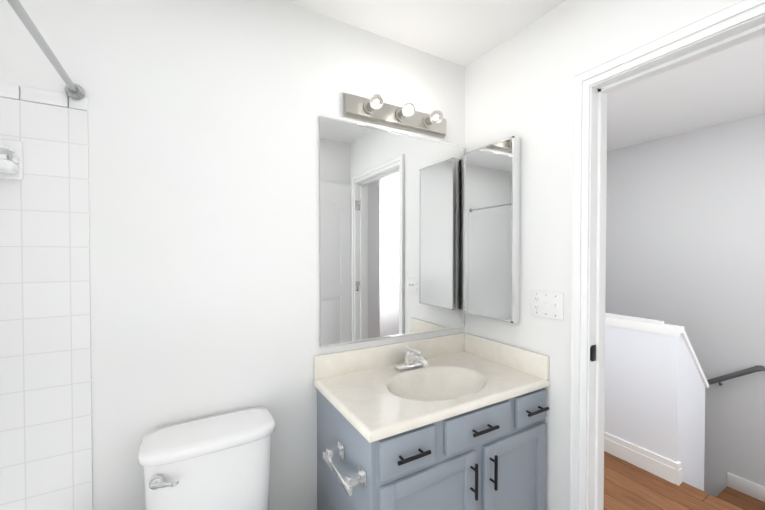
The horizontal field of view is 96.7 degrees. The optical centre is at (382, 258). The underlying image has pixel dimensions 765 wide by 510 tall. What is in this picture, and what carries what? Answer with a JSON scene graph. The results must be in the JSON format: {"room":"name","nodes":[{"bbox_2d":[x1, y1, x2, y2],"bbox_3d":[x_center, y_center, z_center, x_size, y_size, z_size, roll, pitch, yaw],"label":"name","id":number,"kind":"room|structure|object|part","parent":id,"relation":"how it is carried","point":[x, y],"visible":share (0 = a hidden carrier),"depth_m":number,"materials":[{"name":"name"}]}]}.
{"room":"bathroom","nodes":[
{"label":"bathroom","id":0,"kind":"room"},
{"bbox_2d":[0,0,464,509],"bbox_3d":[-0.608,0.124,1.419,2.680,2.440,0.115,0,1,-30],"label":"wall","id":1,"kind":"structure","parent":0,"point":[203,135],"depth_m":1.31,"materials":[{"name":"paint"}]},
{"bbox_2d":[0,82,87,110],"bbox_3d":[-1.305,-0.505,0.933,0.762,0.043,0.009,0,1,-30],"label":"cap","id":2,"kind":"object","parent":1,"relation":"attached to","point":[17,92],"visible":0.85,"depth_m":1.06,"materials":[{"name":"tile"}]},
{"bbox_2d":[0,97,92,509],"bbox_3d":[-1.305,0.182,0.943,0.764,1.328,0.008,0,1,-30],"label":"wall tile","id":3,"kind":"structure","parent":1,"relation":"attached to","point":[45,396],"depth_m":1.08,"materials":[{"name":"white tile"}]},
{"bbox_2d":[0,139,22,179],"bbox_3d":[-1.136,-0.296,0.985,0.117,0.117,0.076,0,1,-30],"label":"soap dish","id":4,"kind":"object","parent":3,"relation":"attached to","point":[11,159],"visible":1,"depth_m":1.02,"materials":[{"name":"ceramic"}]},
{"bbox_2d":[319,116,464,347],"bbox_3d":[0.095,-0.118,1.750,0.873,1.044,0.010,0,1,-30],"label":"vanity mirror","id":5,"kind":"object","parent":1,"relation":"attached to","point":[391,208],"visible":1,"depth_m":1.71,"materials":[{"name":"clear glass"}]},
{"bbox_2d":[343,92,445,137],"bbox_3d":[0.112,-0.716,1.676,0.605,0.110,0.137,0,1,-30],"label":"sconce","id":6,"kind":"object","parent":1,"relation":"attached to","point":[375,108],"visible":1,"depth_m":1.67,"materials":[{"name":"silver metal"}]},
{"bbox_3d":[-0.026,-0.715,1.553,0.064,0.064,0.064,0,1,-30],"label":"bulb","id":7,"kind":"part","parent":6,"relation":"part of","materials":[{"name":"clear glass"}]},
{"bbox_3d":[0.128,-0.716,1.643,0.064,0.064,0.064,0,1,-30],"label":"bulb","id":8,"kind":"part","parent":6,"relation":"part of","materials":[{"name":"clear glass"}]},
{"bbox_3d":[0.275,-0.717,1.728,0.064,0.064,0.064,0,1,-30],"label":"bulb","id":9,"kind":"part","parent":6,"relation":"part of","materials":[{"name":"clear glass"}]},
{"bbox_2d":[285,0,764,150],"bbox_3d":[0.731,-1.147,1.534,5.130,0.100,4.600,0,1,-30],"label":"ceiling","id":10,"kind":"structure","parent":0,"point":[723,86],"depth_m":1.88,"materials":[{"name":"paint"}]},
{"bbox_2d":[465,0,737,509],"bbox_3d":[0.904,0.125,1.369,0.115,2.440,1.490,0,1,-30],"label":"wall","id":11,"kind":"structure","parent":0,"point":[519,84],"depth_m":1.52,"materials":[{"name":"paint"}]},
{"bbox_2d":[464,136,520,322],"bbox_3d":[0.562,-0.137,1.777,0.055,0.892,0.330,0,1,-30],"label":"medicine cabinet mirror","id":12,"kind":"object","parent":11,"relation":"attached to","point":[492,183],"visible":1,"depth_m":1.73,"materials":[{"name":"white mirror"}]},
{"bbox_2d":[530,290,563,319],"bbox_3d":[0.733,0.209,1.529,0.016,0.117,0.162,0,1,-30],"label":"outlet","id":13,"kind":"object","parent":11,"relation":"attached to","point":[546,304],"visible":1,"depth_m":1.52,"materials":[{"name":"white plastic"}]},
{"bbox_2d":[569,0,764,509],"bbox_3d":[1.077,0.301,1.073,0.159,2.096,0.892,0,1,-30],"label":"door frame","id":14,"kind":"structure","parent":11,"relation":"attached to","point":[732,24],"depth_m":1.38,"materials":[{"name":"paint"}]},
{"bbox_3d":[0.856,0.387,1.386,0.038,0.065,0.008,0,1,-30],"label":"door strike trim","id":15,"kind":"part","parent":14,"relation":"part of","materials":[{"name":"black metal"}]},
{"bbox_2d":[604,325,704,490],"bbox_3d":[1.346,1.873,3.136,0.430,2.895,2.320,0,1,-30],"label":"wall","id":16,"kind":"structure","parent":0,"point":[654,393],"depth_m":2.14,"materials":[{"name":"paint"}]},
{"bbox_2d":[604,432,681,485],"bbox_3d":[1.160,1.260,3.010,0.027,0.125,2.338,0,1,-30],"label":"baseboard","id":17,"kind":"structure","parent":16,"relation":"attached to","point":[669,470],"depth_m":2.14,"materials":[{"name":"paint"}]},
{"bbox_2d":[605,313,708,387],"bbox_3d":[1.349,0.613,3.112,0.470,0.446,2.334,0,1,-30],"label":"wall cap","id":18,"kind":"object","parent":16,"relation":"on","point":[643,324],"visible":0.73,"depth_m":2.15,"materials":[{"name":"paint"}]},
{"bbox_2d":[604,451,730,509],"bbox_3d":[1.220,1.398,1.854,1.130,0.120,4.400,0,1,-30],"label":"floor","id":19,"kind":"structure","parent":0,"point":[628,486],"depth_m":1.94,"materials":[{"name":"brown wood"}]},
{"bbox_2d":[605,113,764,496],"bbox_3d":[2.899,1.405,2.829,0.115,5.040,4.400,0,1,-30],"label":"wall","id":20,"kind":"structure","parent":0,"point":[685,229],"depth_m":2.90,"materials":[{"name":"paint"}]},
{"bbox_2d":[707,365,764,385],"bbox_3d":[2.416,1.534,3.474,0.084,1.439,2.017,0,1,-30],"label":"stair handrail","id":21,"kind":"object","parent":20,"relation":"attached to","point":[743,372],"visible":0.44,"depth_m":2.71,"materials":[{"name":"grey metal"}]},
{"bbox_2d":[727,472,764,501],"bbox_3d":[3.396,1.837,1.851,0.014,0.115,2.200,0,1,-30],"label":"baseboard","id":22,"kind":"structure","parent":20,"relation":"attached to","point":[747,487],"depth_m":2.70,"materials":[{"name":"paint"}]},
{"bbox_2d":[679,482,764,509],"bbox_3d":[2.221,2.587,2.545,1.360,2.523,4.560,0,1,-30],"label":"stairs","id":23,"kind":"structure","parent":0,"point":[730,498],"depth_m":2.60,"materials":[{"name":"brown wood"}]},
{"bbox_3d":[-0.227,1.415,0.666,2.565,0.120,1.830,0,1,-30],"label":"floor","id":24,"kind":"structure","parent":0,"visible":0},
{"bbox_2d":[138,407,274,509],"bbox_3d":[-0.490,0.979,1.003,0.437,0.742,0.736,0,1,-30],"label":"toilet","id":25,"kind":"object","parent":24,"relation":"on","point":[220,462],"visible":1,"depth_m":1.15,"materials":[{"name":"ceramic"}]},
{"bbox_3d":[-0.676,0.695,1.052,0.078,0.038,0.038,0,1,-30],"label":"handle","id":26,"kind":"part","parent":25,"relation":"part of","materials":[{"name":"silver metal"}]},
{"bbox_3d":[-0.611,0.625,1.218,0.426,0.039,0.218,0,1,-30],"label":"lid","id":27,"kind":"part","parent":25,"relation":"part of","materials":[{"name":"ceramic"}]},
{"bbox_3d":[-0.613,0.807,1.223,0.400,0.330,0.196,0,1,-30],"label":"tank","id":28,"kind":"part","parent":25,"relation":"part of","materials":[{"name":"ceramic"}]},
{"bbox_2d":[314,332,549,509],"bbox_3d":[0.205,0.888,1.501,0.964,0.910,0.570,0,1,-30],"label":"bathroom vanity","id":29,"kind":"object","parent":24,"relation":"on","point":[452,422],"visible":1,"depth_m":1.37,"materials":[{"name":"paint"}]},
{"bbox_2d":[393,344,429,370],"bbox_3d":[0.185,0.551,1.598,0.164,0.238,0.272,0,1,-30],"label":"faucet","id":30,"kind":"object","parent":29,"relation":"on","point":[412,361],"depth_m":1.65,"materials":[{"name":"silver metal"}]},
{"bbox_3d":[-0.503,0.179,-0.431,0.756,1.373,0.008,0,1,-30],"label":"wall tile","id":31,"kind":"structure","parent":0,"visible":0},
{"bbox_2d":[7,0,84,99],"bbox_3d":[-0.601,-0.529,0.422,0.048,0.048,1.581,0,1,-30],"label":"shower rail","id":32,"kind":"object","parent":31,"relation":"attached to","point":[74,91],"visible":0.96,"depth_m":0.87,"materials":[{"name":"silver metal"}]}
]}

